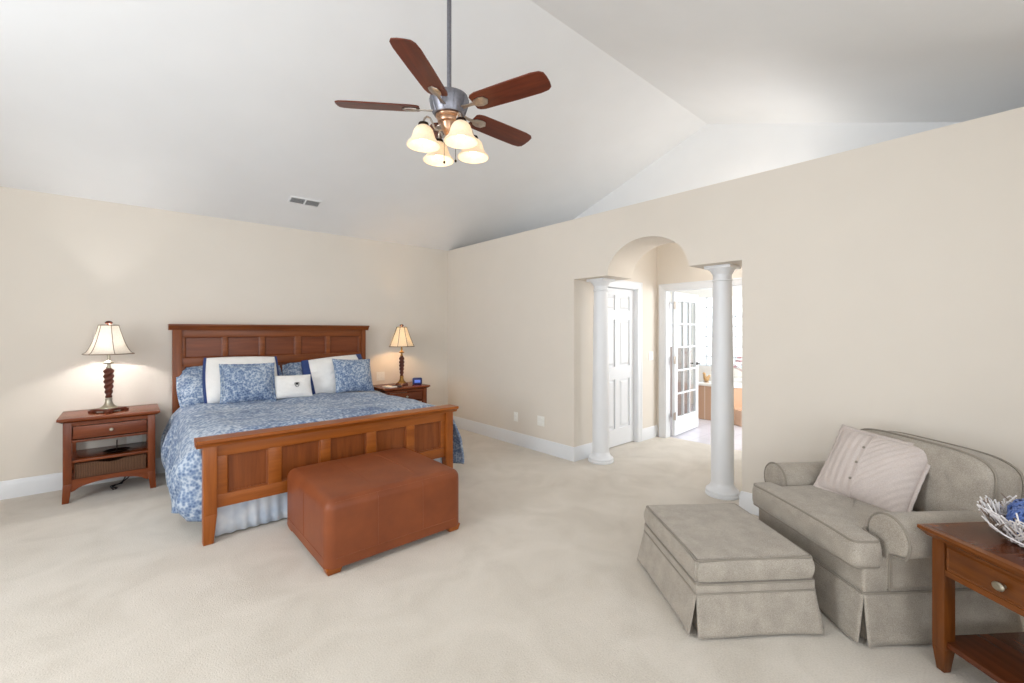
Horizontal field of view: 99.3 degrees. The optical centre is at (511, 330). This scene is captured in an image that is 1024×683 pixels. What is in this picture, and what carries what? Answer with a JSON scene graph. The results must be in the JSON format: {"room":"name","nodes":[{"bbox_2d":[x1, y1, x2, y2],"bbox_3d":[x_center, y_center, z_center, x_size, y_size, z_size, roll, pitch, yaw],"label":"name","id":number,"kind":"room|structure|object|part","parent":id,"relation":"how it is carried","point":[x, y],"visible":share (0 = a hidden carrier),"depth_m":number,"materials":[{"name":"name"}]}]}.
{"room":"bedroom","nodes":[
{"label":"bedroom","id":0,"kind":"room"},
{"bbox_2d":[0,186,447,480],"bbox_3d":[-3.196,0.105,5.012,6.646,2.740,0.120,0,0,-41],"label":"wall","id":1,"kind":"structure","parent":0,"point":[70,266],"depth_m":4.47,"materials":[{"name":"paint"}]},
{"bbox_2d":[0,457,164,499],"bbox_3d":[-3.286,1.395,4.842,6.086,0.160,0.016,0,0,-41],"label":"baseboard","id":2,"kind":"structure","parent":1,"relation":"attached to","point":[14,488],"depth_m":3.94,"materials":[{"name":"paint"}]},
{"bbox_2d":[126,435,141,443],"bbox_3d":[-3.807,1.075,4.386,0.120,0.120,0.009,0,0,-41],"label":"wall outlet","id":3,"kind":"object","parent":1,"relation":"attached to","point":[137,438],"visible":0.56,"depth_m":4.38,"materials":[{"name":"white plastic"}]},
{"bbox_2d":[376,372,384,380],"bbox_3d":[-1.847,0.635,6.117,0.120,0.120,0.009,0,0,-41],"label":"wall outlet","id":4,"kind":"object","parent":1,"relation":"attached to","point":[379,375],"visible":1,"depth_m":6.11,"materials":[{"name":"white plastic"}]},
{"bbox_2d":[0,0,1023,250],"bbox_3d":[-0.423,-1.886,2.670,7.740,1.422,7.302,0,0,-41],"label":"ceiling","id":5,"kind":"structure","parent":0,"point":[226,109],"depth_m":3.55,"materials":[{"name":"paint"}]},
{"bbox_2d":[288,196,321,207],"bbox_3d":[-2.344,-1.460,4.925,0.330,0.050,0.125,0,0,-41],"label":"ceiling vent","id":6,"kind":"object","parent":5,"relation":"in","point":[293,199],"visible":1,"depth_m":4.92,"materials":[{"name":"metal"}]},
{"bbox_2d":[335,0,550,166],"bbox_3d":[-0.366,-1.771,2.816,1.292,1.411,1.345,0,0,-41],"label":"ceiling fan","id":7,"kind":"object","parent":5,"relation":"hanging from","point":[449,105],"visible":1,"depth_m":2.69,"materials":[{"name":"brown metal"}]},
{"bbox_3d":[-0.839,-1.411,2.731,0.511,0.008,0.158,0,13,-6],"label":"blade","id":8,"kind":"part","parent":7,"relation":"part of","materials":[{"name":"brown wood"}]},
{"bbox_3d":[-0.490,-1.411,2.349,0.158,0.008,0.511,13,3,11],"label":"blade","id":9,"kind":"part","parent":7,"relation":"part of","materials":[{"name":"brown wood"}]},
{"bbox_3d":[-0.547,-1.205,2.688,0.208,0.124,0.208,0,0,-41],"label":"lamp shade","id":10,"kind":"part","parent":7,"relation":"part of","materials":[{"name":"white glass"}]},
{"bbox_3d":[-0.497,-1.297,2.720,0.131,0.079,0.013,0,0,-33],"label":"light arm","id":11,"kind":"part","parent":7,"relation":"part of","materials":[{"name":"silver metal"}]},
{"bbox_3d":[-0.584,-1.411,3.182,0.158,0.008,0.511,-14,6,-24],"label":"blade","id":12,"kind":"part","parent":7,"relation":"part of","materials":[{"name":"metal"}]},
{"bbox_3d":[-0.494,-1.205,2.926,0.208,0.124,0.208,0,0,-41],"label":"lamp shade","id":13,"kind":"part","parent":7,"relation":"part of","materials":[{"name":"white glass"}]},
{"bbox_3d":[-0.462,-1.297,2.876,0.013,0.079,0.131,0,0,-33],"label":"light arm","id":14,"kind":"part","parent":7,"relation":"part of","materials":[{"name":"silver metal"}]},
{"bbox_3d":[-0.309,-1.205,2.636,0.208,0.124,0.208,0,0,-41],"label":"lamp shade","id":15,"kind":"part","parent":7,"relation":"part of","materials":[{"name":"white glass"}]},
{"bbox_3d":[-0.257,-1.205,2.873,0.208,0.124,0.208,0,0,-41],"label":"lamp shade","id":16,"kind":"part","parent":7,"relation":"part of","materials":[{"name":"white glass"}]},
{"bbox_3d":[-0.077,-1.411,3.078,0.511,0.008,0.158,0,-13,-42],"label":"blade","id":17,"kind":"part","parent":7,"relation":"part of","materials":[{"name":"brown wood"}]},
{"bbox_3d":[-0.018,-1.411,2.564,0.511,0.008,0.158,0,-13,30],"label":"blade","id":18,"kind":"part","parent":7,"relation":"part of","materials":[{"name":"brown wood"}]},
{"bbox_2d":[0,403,1023,682],"bbox_3d":[0.888,1.525,3.828,11.200,0.100,7.262,0,0,-41],"label":"floor","id":19,"kind":"structure","parent":0,"point":[541,578],"depth_m":2.39,"materials":[{"name":"carpet"}]},
{"bbox_2d":[56,404,159,504],"bbox_3d":[-3.739,1.111,4.066,0.680,0.728,0.525,0,0,-41],"label":"nightstand","id":20,"kind":"object","parent":19,"relation":"on","point":[73,432],"visible":0.96,"depth_m":3.93,"materials":[{"name":"brown wood"}]},
{"bbox_3d":[-3.815,1.130,3.729,0.061,0.690,0.050,0,0,-41],"label":"leg","id":21,"kind":"part","parent":20,"relation":"part of","materials":[{"name":"brown wood"}]},
{"bbox_3d":[-4.093,1.130,4.043,0.061,0.690,0.050,0,0,-41],"label":"leg","id":22,"kind":"part","parent":20,"relation":"part of","materials":[{"name":"brown wood"}]},
{"bbox_2d":[81,321,134,413],"bbox_3d":[-3.740,0.326,4.035,0.363,0.842,0.390,0,0,4],"label":"table lamp","id":23,"kind":"object","parent":20,"relation":"on","point":[108,339],"visible":1,"depth_m":3.99,"materials":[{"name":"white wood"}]},
{"bbox_3d":[-3.740,0.080,4.035,0.343,0.265,0.370,0,0,4],"label":"lamp shade","id":24,"kind":"part","parent":23,"relation":"part of","materials":[{"name":"white fabric"}]},
{"bbox_3d":[-3.740,0.080,4.035,0.352,0.274,0.379,0,0,4],"label":"shade trim","id":25,"kind":"part","parent":23,"relation":"part of","materials":[{"name":"white fabric"}]},
{"bbox_2d":[74,453,145,478],"bbox_3d":[-3.727,1.220,4.053,0.480,0.135,0.354,0,0,-41],"label":"wicker basket","id":26,"kind":"object","parent":20,"relation":"on","point":[136,461],"visible":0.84,"depth_m":3.93,"materials":[{"name":"brown wicker"}]},
{"bbox_2d":[72,441,147,462],"bbox_3d":[-3.747,1.129,4.075,0.550,0.023,0.440,0,0,-41],"label":"shelf","id":27,"kind":"object","parent":20,"relation":"attached to","point":[91,454],"depth_m":4.00,"materials":[{"name":"brown wood"}]},
{"bbox_3d":[-3.600,0.880,3.909,0.486,0.110,0.020,0,0,-41],"label":"drawer","id":28,"kind":"part","parent":20,"relation":"part of","materials":[{"name":"brown wood"}]},
{"bbox_2d":[103,440,129,453],"bbox_3d":[-3.644,1.060,4.013,0.190,0.115,0.150,0,0,-41],"label":"stand","id":29,"kind":"object","parent":20,"relation":"on","point":[121,449],"visible":1,"depth_m":4.01,"materials":[{"name":"brown metal"}]},
{"bbox_2d":[103,447,129,453],"bbox_3d":[-3.644,1.105,4.013,0.190,0.025,0.150,0,0,-41],"label":"tray","id":30,"kind":"object","parent":29,"relation":"on","point":[114,450],"depth_m":4.01,"materials":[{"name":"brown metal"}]},
{"bbox_3d":[-3.672,1.130,4.415,0.061,0.690,0.050,0,0,-41],"label":"leg","id":31,"kind":"part","parent":20,"relation":"part of","materials":[{"name":"brown wood"}]},
{"bbox_3d":[-3.394,1.130,4.100,0.061,0.690,0.050,0,0,-41],"label":"leg","id":32,"kind":"part","parent":20,"relation":"part of","materials":[{"name":"brown wood"}]},
{"bbox_2d":[110,476,129,489],"bbox_3d":[-3.781,1.324,4.188,0.088,0.300,0.354,0,0,-19],"label":"power cord","id":33,"kind":"object","parent":19,"relation":"on","point":[123,480],"visible":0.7,"depth_m":4.16,"materials":[{"name":"plastic"}]},
{"bbox_2d":[168,324,458,545],"bbox_3d":[-2.058,0.701,4.428,2.152,1.548,2.179,0,0,-41],"label":"king bed","id":34,"kind":"object","parent":19,"relation":"on","point":[238,467],"visible":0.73,"depth_m":3.84,"materials":[{"name":"brown wood"}]},
{"bbox_3d":[-3.495,0.730,4.538,0.080,1.490,0.080,0,0,-41],"label":"post","id":35,"kind":"part","parent":34,"relation":"part of","materials":[{"name":"brown wood"}]},
{"bbox_3d":[-3.326,0.175,4.697,0.351,0.241,0.035,0,0,-41],"label":"panel","id":36,"kind":"part","parent":34,"relation":"part of","materials":[{"name":"brown wood"}]},
{"bbox_3d":[-2.111,1.130,3.035,0.080,0.690,0.085,0,0,-41],"label":"post","id":37,"kind":"part","parent":34,"relation":"part of","materials":[{"name":"brown wood"}]},
{"bbox_3d":[-3.049,0.175,4.942,0.333,0.241,0.035,0,0,-41],"label":"panel","id":38,"kind":"part","parent":34,"relation":"part of","materials":[{"name":"brown wood"}]},
{"bbox_3d":[-1.939,1.015,3.192,0.281,0.293,0.031,0,0,-41],"label":"panel","id":39,"kind":"part","parent":34,"relation":"part of","materials":[{"name":"brown wood"}]},
{"bbox_3d":[-2.748,-0.042,5.180,2.114,0.063,0.138,0,0,-41],"label":"cap rail","id":40,"kind":"part","parent":34,"relation":"part of","materials":[{"name":"brown wood"}]},
{"bbox_3d":[-2.753,0.525,5.204,1.913,1.100,0.054,0,0,-41],"label":"headboard","id":41,"kind":"part","parent":34,"relation":"part of","materials":[{"name":"brown wood"}]},
{"bbox_3d":[-2.770,0.175,5.188,0.344,0.241,0.035,0,0,-41],"label":"panel","id":42,"kind":"part","parent":34,"relation":"part of","materials":[{"name":"brown wood"}]},
{"bbox_3d":[-2.770,0.650,5.188,0.344,0.571,0.035,0,0,-41],"label":"panel","id":43,"kind":"part","parent":34,"relation":"part of","materials":[{"name":"wood"}]},
{"bbox_3d":[-1.668,1.015,3.432,0.306,0.293,0.031,0,0,-41],"label":"panel","id":44,"kind":"part","parent":34,"relation":"part of","materials":[{"name":"brown wood"}]},
{"bbox_2d":[160,390,463,521],"bbox_3d":[-2.020,1.066,4.460,2.437,0.687,1.877,0,0,-41],"label":"comforter","id":45,"kind":"object","parent":34,"relation":"on","point":[181,461],"visible":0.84,"depth_m":3.87,"materials":[{"name":"blue fabric"}]},
{"bbox_2d":[176,365,282,407],"bbox_3d":[-3.058,0.565,4.776,0.998,0.439,0.367,0,0,-40],"label":"sham","id":46,"kind":"object","parent":45,"relation":"on","point":[189,388],"visible":0.19,"depth_m":4.46,"materials":[{"name":"blue fabric"}]},
{"bbox_2d":[202,356,278,403],"bbox_3d":[-2.917,0.516,4.711,0.714,0.472,0.289,0,0,-34],"label":"pillow","id":47,"kind":"object","parent":45,"relation":"on","point":[210,372],"visible":0.43,"depth_m":4.54,"materials":[{"name":"white fabric"}]},
{"bbox_2d":[219,362,276,403],"bbox_3d":[-2.778,0.553,4.584,0.514,0.425,0.231,0,0,-36],"label":"square cushion","id":48,"kind":"object","parent":45,"relation":"on","point":[238,382],"visible":0.99,"depth_m":4.52,"materials":[{"name":"blue fabric"}]},
{"bbox_2d":[282,362,302,375],"bbox_3d":[-2.317,0.568,5.447,0.998,0.435,0.320,0,0,-41],"label":"sham","id":49,"kind":"object","parent":45,"relation":"on","point":[288,369],"visible":0.05,"depth_m":5.20,"materials":[{"name":"blue fabric"}]},
{"bbox_2d":[275,374,312,398],"bbox_3d":[-2.451,0.619,4.859,0.401,0.255,0.171,0,0,-38],"label":"lumbar cushion","id":50,"kind":"object","parent":45,"relation":"on","point":[291,386],"visible":0.99,"depth_m":4.81,"materials":[{"name":"white fabric"}]},
{"bbox_2d":[301,354,361,394],"bbox_3d":[-2.176,0.537,5.384,0.289,0.476,0.755,0,0,44],"label":"pillow","id":51,"kind":"object","parent":45,"relation":"on","point":[321,370],"visible":0.42,"depth_m":5.21,"materials":[{"name":"white fabric"}]},
{"bbox_2d":[332,359,373,392],"bbox_3d":[-1.940,0.542,5.326,0.500,0.421,0.229,0,0,-44],"label":"square cushion","id":52,"kind":"object","parent":45,"relation":"on","point":[350,375],"visible":1,"depth_m":5.25,"materials":[{"name":"blue fabric"}]},
{"bbox_3d":[-2.486,0.175,5.439,0.316,0.241,0.035,0,0,-41],"label":"panel","id":53,"kind":"part","parent":34,"relation":"part of","materials":[{"name":"brown wood"}]},
{"bbox_3d":[-1.377,0.775,3.683,2.118,0.055,0.163,0,0,-41],"label":"cap rail","id":54,"kind":"part","parent":34,"relation":"part of","materials":[{"name":"brown wood"}]},
{"bbox_2d":[215,457,441,535],"bbox_3d":[-2.025,1.289,4.421,1.979,0.348,1.892,0,0,-41],"label":"bed skirt","id":55,"kind":"object","parent":34,"relation":"hanging from","point":[243,515],"visible":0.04,"depth_m":3.26,"materials":[{"name":"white fabric"}]},
{"bbox_3d":[-1.379,1.012,3.686,1.878,0.455,0.049,0,0,-41],"label":"footboard","id":56,"kind":"part","parent":34,"relation":"part of","materials":[{"name":"brown wood"}]},
{"bbox_3d":[-2.198,0.175,5.694,0.394,0.241,0.035,0,0,-41],"label":"panel","id":57,"kind":"part","parent":34,"relation":"part of","materials":[{"name":"brown wood"}]},
{"bbox_3d":[-1.387,1.015,3.681,0.326,0.293,0.031,0,0,-41],"label":"panel","id":58,"kind":"part","parent":34,"relation":"part of","materials":[{"name":"brown wood"}]},
{"bbox_3d":[-2.010,0.730,5.850,0.057,1.490,0.080,0,0,-41],"label":"post","id":59,"kind":"part","parent":34,"relation":"part of","materials":[{"name":"brown wood"}]},
{"bbox_3d":[-1.098,1.015,3.936,0.316,0.293,0.031,0,0,-41],"label":"panel","id":60,"kind":"part","parent":34,"relation":"part of","materials":[{"name":"brown wood"}]},
{"bbox_3d":[-0.819,1.015,4.182,0.311,0.293,0.031,0,0,-41],"label":"panel","id":61,"kind":"part","parent":34,"relation":"part of","materials":[{"name":"brown wood"}]},
{"bbox_3d":[-0.644,1.130,4.331,0.080,0.690,0.085,0,0,-41],"label":"post","id":62,"kind":"part","parent":34,"relation":"part of","materials":[{"name":"brown wood"}]},
{"bbox_2d":[287,447,459,575],"bbox_3d":[-1.034,1.241,3.243,0.982,0.468,0.896,0,0,-41],"label":"leather ottoman","id":63,"kind":"object","parent":19,"relation":"on","point":[344,511],"visible":1,"depth_m":2.93,"materials":[{"name":"brown leather"}]},
{"bbox_2d":[373,382,429,402],"bbox_3d":[-1.558,1.111,5.993,0.680,0.728,0.525,0,0,-41],"label":"nightstand","id":64,"kind":"object","parent":19,"relation":"on","point":[417,392],"visible":0.35,"depth_m":5.87,"materials":[{"name":"brown wood"}]},
{"bbox_2d":[389,324,414,385],"bbox_3d":[-1.520,0.326,5.996,0.344,0.842,0.344,0,0,-20],"label":"table lamp","id":65,"kind":"object","parent":64,"relation":"on","point":[401,338],"visible":0.99,"depth_m":5.92,"materials":[{"name":"beige fabric"}]},
{"bbox_3d":[-1.520,0.080,5.996,0.335,0.265,0.335,0,0,27],"label":"lamp shade","id":66,"kind":"part","parent":65,"relation":"part of","materials":[{"name":"beige fabric"}]},
{"bbox_3d":[-1.520,0.080,5.996,0.344,0.274,0.344,0,0,-20],"label":"shade trim","id":67,"kind":"part","parent":65,"relation":"part of","materials":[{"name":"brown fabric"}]},
{"bbox_3d":[-1.419,0.880,5.836,0.486,0.110,0.020,0,0,-41],"label":"drawer","id":68,"kind":"part","parent":64,"relation":"part of","materials":[{"name":"brown wood"}]},
{"bbox_2d":[412,377,421,384],"bbox_3d":[-1.318,0.698,6.053,0.132,0.098,0.072,0,0,-16],"label":"alarm clock","id":69,"kind":"object","parent":64,"relation":"on","point":[415,381],"visible":1,"depth_m":6.02,"materials":[{"name":"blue plastic"}]},
{"bbox_3d":[-1.213,1.130,6.027,0.061,0.690,0.050,0,0,-41],"label":"leg","id":70,"kind":"part","parent":64,"relation":"part of","materials":[{"name":"brown wood"}]},
{"bbox_2d":[586,278,614,464],"bbox_3d":[1.007,0.445,4.932,0.286,2.060,0.286,0,0,-41],"label":"round column","id":71,"kind":"structure","parent":19,"relation":"on","point":[600,455],"depth_m":4.86,"materials":[{"name":"paint"}]},
{"bbox_2d":[698,377,741,426],"bbox_3d":[4.182,1.148,7.070,1.530,0.654,1.860,0,0,-41],"label":"bathtub","id":72,"kind":"object","parent":19,"relation":"on","point":[704,388],"visible":0.03,"depth_m":7.22,"materials":[{"name":"beige wood"}]},
{"bbox_2d":[702,372,710,381],"bbox_3d":[3.331,0.786,7.445,0.292,0.178,0.090,0,0,-41],"label":"bird ornament","id":73,"kind":"object","parent":72,"relation":"on","point":[706,378],"visible":1,"depth_m":7.39,"materials":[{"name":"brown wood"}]},
{"bbox_2d":[733,356,741,371],"bbox_3d":[3.912,0.601,7.239,0.648,0.548,0.671,0,0,33],"label":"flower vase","id":74,"kind":"object","parent":72,"relation":"on","point":[738,357],"visible":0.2,"depth_m":7.33,"materials":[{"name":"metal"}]},
{"bbox_2d":[704,264,740,500],"bbox_3d":[1.897,0.445,3.924,0.286,2.060,0.286,0,0,-41],"label":"round column","id":75,"kind":"structure","parent":19,"relation":"on","point":[721,486],"depth_m":3.85,"materials":[{"name":"paint"}]},
{"bbox_2d":[637,503,823,638],"bbox_3d":[1.168,1.279,2.461,0.694,0.376,0.774,0,0,-4],"label":"ottoman","id":76,"kind":"object","parent":19,"relation":"on","point":[723,571],"visible":1,"depth_m":2.14,"materials":[{"name":"beige fabric"}]},
{"bbox_3d":[0.848,1.369,2.441,0.049,0.198,0.696,0,0,-4],"label":"skirt panel","id":77,"kind":"part","parent":76,"relation":"part of","materials":[{"name":"beige fabric"}]},
{"bbox_2d":[644,504,814,582],"bbox_3d":[1.169,1.161,2.462,0.615,0.139,0.690,0,0,-4],"label":"cushion","id":78,"kind":"object","parent":76,"relation":"on","point":[708,543],"depth_m":2.25,"materials":[{"name":"beige fabric"}]},
{"bbox_3d":[1.193,1.367,2.101,0.622,0.196,0.053,0,0,-4],"label":"skirt panel","id":79,"kind":"part","parent":76,"relation":"part of","materials":[{"name":"beige fabric"}]},
{"bbox_2d":[752,428,1023,646],"bbox_3d":[2.029,1.034,2.476,0.898,0.867,1.024,0,0,-4],"label":"armchair","id":80,"kind":"object","parent":19,"relation":"on","point":[872,576],"visible":0.72,"depth_m":2.10,"materials":[{"name":"beige fabric"}]},
{"bbox_3d":[2.033,1.048,2.857,0.625,0.360,0.255,0,0,-4],"label":"arm","id":81,"kind":"part","parent":80,"relation":"part of","materials":[{"name":"beige fabric"}]},
{"bbox_2d":[752,482,915,566],"bbox_3d":[1.916,1.045,2.466,0.670,0.170,0.817,0,0,-4],"label":"seat cushion","id":82,"kind":"object","parent":80,"relation":"on","point":[839,524],"depth_m":2.30,"materials":[{"name":"beige fabric"}]},
{"bbox_3d":[1.610,1.352,2.448,0.049,0.225,0.820,0,0,-4],"label":"skirt panel","id":83,"kind":"part","parent":80,"relation":"part of","materials":[{"name":"beige fabric"}]},
{"bbox_2d":[813,424,930,511],"bbox_3d":[2.078,0.801,2.519,0.255,0.414,0.513,0,0,-22],"label":"throw cushion","id":84,"kind":"object","parent":80,"relation":"on","point":[884,472],"visible":0.98,"depth_m":2.46,"materials":[{"name":"grey fabric"}]},
{"bbox_3d":[2.083,1.047,2.098,0.625,0.360,0.255,0,0,-4],"label":"arm","id":85,"kind":"part","parent":80,"relation":"part of","materials":[{"name":"beige fabric"}]},
{"bbox_2d":[864,430,1021,513],"bbox_3d":[2.301,0.811,2.449,0.224,0.408,0.810,0,0,-4],"label":"cushion","id":86,"kind":"object","parent":80,"relation":"on","point":[957,477],"depth_m":2.18,"materials":[{"name":"beige fabric"}]},
{"bbox_3d":[2.038,1.352,2.054,0.780,0.226,0.048,0,0,-4],"label":"skirt panel","id":87,"kind":"part","parent":80,"relation":"part of","materials":[{"name":"beige fabric"}]},
{"bbox_2d":[917,522,1023,682],"bbox_3d":[2.144,1.168,1.625,0.618,0.613,0.688,0,0,-4],"label":"side table","id":88,"kind":"object","parent":19,"relation":"on","point":[974,555],"visible":0.99,"depth_m":1.81,"materials":[{"name":"brown wood"}]},
{"bbox_3d":[1.877,1.188,1.892,0.052,0.574,0.052,0,0,-4],"label":"leg","id":89,"kind":"part","parent":88,"relation":"part of","materials":[{"name":"brown wood"}]},
{"bbox_3d":[1.880,0.972,1.608,0.019,0.103,0.508,0,0,-4],"label":"drawer","id":90,"kind":"part","parent":88,"relation":"part of","materials":[{"name":"brown wood"}]},
{"bbox_2d":[947,632,1023,682],"bbox_3d":[2.144,1.347,1.625,0.526,0.025,0.596,0,0,-4],"label":"shelf","id":91,"kind":"object","parent":88,"relation":"attached to","point":[1000,656],"depth_m":1.81,"materials":[{"name":"brown wood"}]},
{"bbox_3d":[1.855,0.971,1.654,0.035,0.034,0.042,0,0,-4],"label":"knob","id":92,"kind":"part","parent":88,"relation":"part of","materials":[{"name":"silver metal"}]},
{"bbox_2d":[977,493,1023,546],"bbox_3d":[2.110,0.785,1.731,0.355,0.158,0.360,0,0,-33],"label":"bowl","id":93,"kind":"object","parent":88,"relation":"on","point":[999,523],"visible":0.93,"depth_m":1.77,"materials":[{"name":"white wicker"}]},
{"bbox_2d":[1006,506,1023,535],"bbox_3d":[2.051,0.762,1.720,0.130,0.131,0.131,0,0,-41],"label":"ball","id":94,"kind":"object","parent":93,"relation":"in","point":[1019,510],"visible":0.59,"depth_m":1.73,"materials":[{"name":"blue"}]},
{"bbox_2d":[1007,498,1023,512],"bbox_3d":[2.148,0.762,1.806,0.126,0.127,0.126,0,0,-41],"label":"ball","id":95,"kind":"object","parent":93,"relation":"in","point":[1017,502],"visible":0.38,"depth_m":1.82,"materials":[{"name":"blue"}]},
{"bbox_2d":[626,247,656,427],"bbox_3d":[1.517,0.125,5.750,1.468,2.700,0.160,0,0,-41],"label":"wall","id":96,"kind":"structure","parent":0,"point":[645,270],"depth_m":5.97,"materials":[{"name":"paint"}]},
{"bbox_2d":[608,287,633,447],"bbox_3d":[1.360,0.460,5.547,0.735,2.007,0.107,0,0,-41],"label":"door","id":97,"kind":"structure","parent":96,"relation":"in","point":[620,301],"depth_m":5.62,"materials":[{"name":"paint"}]},
{"bbox_2d":[608,280,642,441],"bbox_3d":[1.349,0.415,5.559,0.933,2.120,0.144,0,0,-41],"label":"trim","id":98,"kind":"structure","parent":96,"relation":"attached to","point":[637,287],"depth_m":5.78,"materials":[{"name":"paint"}]},
{"bbox_2d":[643,425,657,440],"bbox_3d":[1.536,1.395,5.649,1.333,0.160,0.016,0,0,-41],"label":"baseboard","id":99,"kind":"structure","parent":96,"relation":"attached to","point":[649,432],"depth_m":5.96,"materials":[{"name":"paint"}]},
{"bbox_2d":[649,352,652,359],"bbox_3d":[1.915,0.344,5.988,0.120,0.120,0.010,0,0,-41],"label":"light switch","id":100,"kind":"object","parent":96,"relation":"attached to","point":[650,353],"visible":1,"depth_m":5.98,"materials":[{"name":"white plastic"}]},
{"bbox_2d":[670,347,690,416],"bbox_3d":[2.485,0.875,7.866,0.100,1.200,1.500,0,0,-41],"label":"wall partition","id":101,"kind":"structure","parent":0,"point":[679,349],"depth_m":7.37,"materials":[{"name":"paint"}]},
{"bbox_2d":[657,243,741,436],"bbox_3d":[2.845,0.125,5.265,0.120,2.700,2.325,0,0,-41],"label":"wall","id":102,"kind":"structure","parent":0,"point":[672,262],"depth_m":5.92,"materials":[{"name":"paint"}]},
{"bbox_2d":[672,292,699,435],"bbox_3d":[2.534,0.459,6.362,0.140,2.008,0.895,0,0,44],"label":"door","id":103,"kind":"structure","parent":102,"relation":"in","point":[682,423],"depth_m":6.29,"materials":[{"name":"paint"}]},
{"bbox_2d":[659,277,741,437],"bbox_3d":[2.619,0.415,5.503,0.144,2.120,1.590,0,0,-41],"label":"trim","id":104,"kind":"structure","parent":102,"relation":"attached to","point":[664,289],"depth_m":6.01,"materials":[{"name":"paint"}]},
{"bbox_2d":[670,287,741,403],"bbox_3d":[4.537,0.125,7.944,0.120,2.700,4.100,0,0,-41],"label":"wall","id":105,"kind":"structure","parent":0,"point":[736,291],"depth_m":8.69,"materials":[{"name":"paint"}]},
{"bbox_2d":[670,301,691,348],"bbox_3d":[3.520,-0.125,9.081,0.060,1.000,0.550,0,0,-41],"label":"window","id":106,"kind":"structure","parent":105,"relation":"in","point":[679,302],"depth_m":8.89,"materials":[{"name":"paint"}]},
{"bbox_2d":[698,296,741,367],"bbox_3d":[4.072,0.015,8.467,0.085,1.360,0.900,0,0,-41],"label":"window","id":107,"kind":"structure","parent":105,"relation":"in","point":[704,304],"depth_m":8.59,"materials":[{"name":"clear glass"}]},
{"bbox_2d":[448,107,1023,492],"bbox_3d":[1.500,0.105,4.368,0.460,2.740,7.062,0,0,-41],"label":"wall","id":108,"kind":"structure","parent":0,"point":[883,282],"depth_m":3.17,"materials":[{"name":"paint"}]},
{"bbox_2d":[514,412,517,421],"bbox_3d":[0.049,1.115,5.656,0.010,0.120,0.074,0,0,-41],"label":"wall outlet","id":109,"kind":"object","parent":108,"relation":"attached to","point":[515,413],"visible":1,"depth_m":5.64,"materials":[{"name":"white plastic"}]},
{"bbox_2d":[537,415,543,426],"bbox_3d":[0.351,1.100,5.315,0.009,0.120,0.120,0,0,-41],"label":"wall outlet","id":110,"kind":"object","parent":108,"relation":"attached to","point":[540,419],"visible":1,"depth_m":5.32,"materials":[{"name":"white plastic"}]},
{"bbox_2d":[453,416,758,515],"bbox_3d":[1.494,1.395,4.363,0.476,0.160,7.062,0,0,-41],"label":"baseboard","id":111,"kind":"structure","parent":108,"relation":"attached to","point":[574,454],"depth_m":5.31,"materials":[{"name":"paint"}]},
{"bbox_2d":[574,122,959,218],"bbox_3d":[2.425,-1.879,5.185,0.100,1.295,7.262,0,0,-41],"label":"wall","id":112,"kind":"structure","parent":0,"point":[716,153],"depth_m":4.94,"materials":[{"name":"paint"}]}
]}

